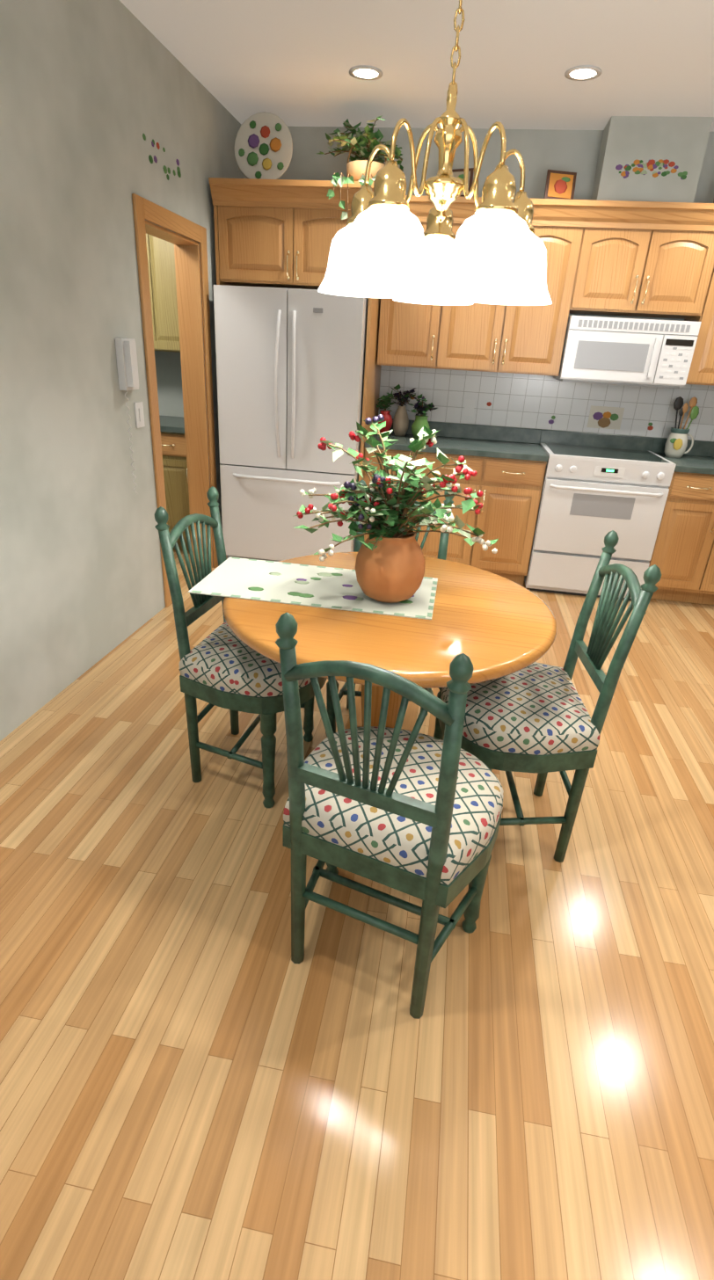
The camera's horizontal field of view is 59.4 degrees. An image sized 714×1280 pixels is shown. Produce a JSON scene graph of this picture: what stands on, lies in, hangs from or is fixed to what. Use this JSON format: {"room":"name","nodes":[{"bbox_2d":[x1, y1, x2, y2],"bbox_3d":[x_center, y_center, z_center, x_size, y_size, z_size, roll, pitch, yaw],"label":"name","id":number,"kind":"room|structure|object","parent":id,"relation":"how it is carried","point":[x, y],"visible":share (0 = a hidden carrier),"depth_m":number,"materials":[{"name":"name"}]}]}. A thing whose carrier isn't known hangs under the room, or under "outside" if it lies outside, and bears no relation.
{"room":"kitchen","nodes":[
{"label":"kitchen","id":0,"kind":"room"},
{"bbox_2d":[0,549,713,1279],"bbox_3d":[0.706,0.722,2.070,10.180,0.060,6.680,7,25,7],"label":"floor","id":1,"kind":"structure","parent":0,"point":[202,1077],"depth_m":1.51,"materials":[{"name":"brown wood"}]},
{"bbox_2d":[145,233,191,551],"bbox_3d":[-1.657,-1.860,4.536,1.160,2.309,0.639,7,25,7],"label":"tall cabinet","id":2,"kind":"object","parent":1,"relation":"on","point":[162,271],"depth_m":4.34,"materials":[{"name":"brown wood"}]},
{"bbox_2d":[153,486,327,808],"bbox_3d":[-0.352,0.019,2.193,0.498,1.000,0.500,9,25,12],"label":"chair","id":3,"kind":"object","parent":1,"relation":"on","point":[223,665],"visible":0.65,"depth_m":2.05,"materials":[{"name":"wood"}]},
{"bbox_2d":[213,284,368,561],"bbox_3d":[-0.399,-1.422,4.377,0.915,1.753,0.834,7,25,7],"label":"refrigerator","id":4,"kind":"object","parent":1,"relation":"on","point":[290,367],"visible":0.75,"depth_m":3.97,"materials":[{"name":"white metal"}]},
{"bbox_2d":[275,612,503,1018],"bbox_3d":[0.091,0.356,1.519,0.500,1.000,0.498,13,27,21],"label":"chair","id":5,"kind":"object","parent":1,"relation":"on","point":[414,812],"visible":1,"depth_m":1.36,"materials":[{"name":"wood"}]},
{"bbox_2d":[222,552,556,727],"bbox_3d":[0.081,0.213,2.112,1.020,0.759,1.020,7,25,7],"label":"dining table","id":6,"kind":"object","parent":1,"relation":"on","point":[491,626],"visible":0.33,"depth_m":1.75,"materials":[{"name":"brown wood"}]},
{"bbox_2d":[188,556,437,619],"bbox_3d":[-0.119,-0.177,2.020,0.740,0.004,0.370,7,25,7],"label":"table runner","id":7,"kind":"object","parent":6,"relation":"on","point":[301,585],"visible":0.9,"depth_m":1.98,"materials":[{"name":"white fabric"}]},
{"bbox_2d":[294,414,498,603],"bbox_3d":[0.120,-0.379,1.855,0.604,0.526,0.536,7,25,7],"label":"flower arrangement","id":8,"kind":"object","parent":7,"relation":"on","point":[389,565],"visible":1,"depth_m":1.80,"materials":[{"name":"plant"}]},
{"bbox_2d":[325,480,454,740],"bbox_3d":[0.143,-0.065,2.439,0.500,1.000,0.498,5,25,4],"label":"chair","id":9,"kind":"object","parent":1,"relation":"on","point":[442,551],"visible":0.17,"depth_m":2.48,"materials":[{"name":"wood"}]},
{"bbox_2d":[363,447,713,604],"bbox_3d":[1.574,-0.824,4.415,3.043,0.874,0.639,7,25,7],"label":"base cabinet","id":10,"kind":"object","parent":1,"relation":"on","point":[682,558],"visible":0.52,"depth_m":4.15,"materials":[{"name":"brown wood"}]},
{"bbox_2d":[363,418,713,474],"bbox_3d":[1.602,-1.287,4.208,3.043,0.137,0.627,7,25,7],"label":"countertop","id":11,"kind":"structure","parent":10,"relation":"on","point":[516,443],"depth_m":4.42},
{"bbox_2d":[376,384,438,438],"bbox_3d":[0.354,-1.616,4.425,0.437,0.345,0.284,7,25,7],"label":"vases","id":12,"kind":"object","parent":11,"relation":"on","point":[400,420],"visible":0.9,"depth_m":4.42,"materials":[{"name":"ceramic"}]},
{"bbox_2d":[378,365,713,441],"bbox_3d":[1.675,-1.802,4.306,3.043,0.720,0.010,7,25,7],"label":"tile","id":13,"kind":"structure","parent":11,"relation":"on","point":[528,401],"depth_m":4.42,"materials":[{"name":"white tile"}]},
{"bbox_2d":[548,415,555,423],"bbox_3d":[1.388,-1.567,4.458,0.039,0.049,0.005,7,25,7],"label":"art","id":14,"kind":"object","parent":13,"relation":"attached to","point":[550,421],"depth_m":4.46,"materials":[{"name":"purple"}]},
{"bbox_2d":[592,411,618,428],"bbox_3d":[1.743,-1.548,4.403,0.173,0.106,0.005,7,25,7],"label":"art","id":15,"kind":"object","parent":13,"relation":"attached to","point":[604,421],"depth_m":4.40,"materials":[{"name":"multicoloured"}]},
{"bbox_2d":[647,422,653,429],"bbox_3d":[2.049,-1.491,4.373,0.036,0.042,0.005,7,25,7],"label":"art","id":16,"kind":"object","parent":13,"relation":"attached to","point":[650,427],"depth_m":4.37,"materials":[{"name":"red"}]},
{"bbox_2d":[664,396,698,458],"bbox_3d":[2.172,-1.417,4.174,0.184,0.386,0.135,7,25,7],"label":"pitcher","id":17,"kind":"object","parent":11,"relation":"on","point":[676,445],"visible":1,"depth_m":4.16,"materials":[{"name":"beige ceramic"}]},
{"bbox_2d":[438,530,661,862],"bbox_3d":[0.518,0.172,1.971,0.498,1.000,0.500,4,25,2],"label":"chair","id":18,"kind":"object","parent":1,"relation":"on","point":[534,717],"visible":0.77,"depth_m":1.82,"materials":[{"name":"wood"}]},
{"bbox_2d":[523,443,676,600],"bbox_3d":[1.617,-0.826,4.362,0.761,0.928,0.665,7,25,7],"label":"stove","id":19,"kind":"object","parent":1,"relation":"on","point":[591,498],"visible":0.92,"depth_m":4.07,"materials":[{"name":"white metal"}]},
{"bbox_2d":[0,0,713,741],"bbox_3d":[0.780,-0.547,1.485,10.180,2.740,6.680,7,25,7],"label":"wall","id":20,"kind":"structure","parent":0,"point":[91,91],"depth_m":2.75,"materials":[{"name":"grey paint"}]},
{"bbox_2d":[114,337,139,493],"bbox_3d":[-1.097,-1.090,3.099,0.065,0.726,0.130,7,25,7],"label":"wall phone","id":21,"kind":"object","parent":20,"relation":"attached to","point":[127,363],"visible":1,"depth_m":2.96,"materials":[{"name":"white plastic"}]},
{"bbox_2d":[133,401,145,428],"bbox_3d":[-1.106,-1.147,3.192,0.010,0.120,0.080,7,25,7],"label":"switch plate","id":22,"kind":"object","parent":20,"relation":"attached to","point":[139,414],"visible":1,"depth_m":3.18,"materials":[{"name":"white plastic"}]},
{"bbox_2d":[162,159,181,180],"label":"art","id":23,"kind":"object","parent":20,"relation":"attached to","point":[178,162],"depth_m":3.26,"materials":[{"name":"green paint"}]},
{"bbox_2d":[131,193,218,607],"bbox_3d":[-1.094,-1.316,3.727,0.172,2.060,0.873,7,25,7],"label":"trim","id":24,"kind":"structure","parent":20,"relation":"attached to","point":[191,294],"depth_m":3.75,"materials":[{"name":"brown wood"}]},
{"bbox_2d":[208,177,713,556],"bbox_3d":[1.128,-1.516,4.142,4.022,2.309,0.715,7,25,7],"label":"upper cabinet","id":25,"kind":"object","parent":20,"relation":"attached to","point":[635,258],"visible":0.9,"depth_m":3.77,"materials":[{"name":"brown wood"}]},
{"bbox_2d":[234,111,292,179],"bbox_3d":[-0.549,-2.884,3.690,0.357,0.370,0.064,7,25,7],"label":"decorative plate","id":26,"kind":"object","parent":25,"relation":"on","point":[264,145],"visible":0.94,"depth_m":3.69,"materials":[{"name":"beige ceramic"}]},
{"bbox_2d":[315,115,403,219],"bbox_3d":[0.018,-2.734,3.684,0.555,0.559,0.608,7,25,7],"label":"potted plant","id":27,"kind":"object","parent":25,"relation":"on","point":[370,140],"visible":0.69,"depth_m":3.60,"materials":[{"name":"green plant"}]},
{"bbox_2d":[451,167,713,203],"bbox_3d":[1.613,-2.613,3.625,2.216,0.164,0.080,7,25,7],"label":"frames","id":28,"kind":"object","parent":25,"relation":"on","point":[559,185],"visible":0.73,"depth_m":3.67,"materials":[{"name":"brown"}]},
{"bbox_2d":[552,315,701,388],"bbox_3d":[1.711,-1.855,4.043,0.757,0.374,0.407,7,25,7],"label":"microwave","id":29,"kind":"object","parent":25,"relation":"in","point":[646,352],"visible":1,"depth_m":3.88,"materials":[{"name":"white"}]},
{"bbox_2d":[119,0,713,131],"bbox_3d":[0.855,-1.826,0.895,10.180,0.080,6.680,7,25,7],"label":"ceiling","id":30,"kind":"structure","parent":0,"point":[290,62],"depth_m":2.97,"materials":[{"name":"white paint"}]},
{"bbox_2d":[349,65,382,79],"bbox_3d":[0.043,-2.871,3.166,0.170,0.007,0.174,7,25,7],"label":"recessed light","id":31,"kind":"object","parent":30,"relation":"in","point":[362,72],"depth_m":3.18,"materials":[{"name":"white glass"}]},
{"bbox_2d":[317,0,552,305],"bbox_3d":[0.222,-1.396,1.354,0.608,1.149,0.597,7,25,7],"label":"chandelier","id":32,"kind":"object","parent":30,"relation":"hanging from","point":[385,245],"visible":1,"depth_m":1.37,"materials":[{"name":"white glass"}]},
{"bbox_2d":[564,65,601,80],"bbox_3d":[1.095,-2.748,3.032,0.171,0.007,0.177,7,25,7],"label":"recessed light","id":33,"kind":"object","parent":30,"relation":"in","point":[576,73],"depth_m":3.04,"materials":[{"name":"white glass"}]},
{"bbox_2d":[615,159,687,179],"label":"art","id":34,"kind":"object","parent":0,"point":[650,165],"depth_m":3.62,"materials":[{"name":"multicoloured paint"}]}
]}

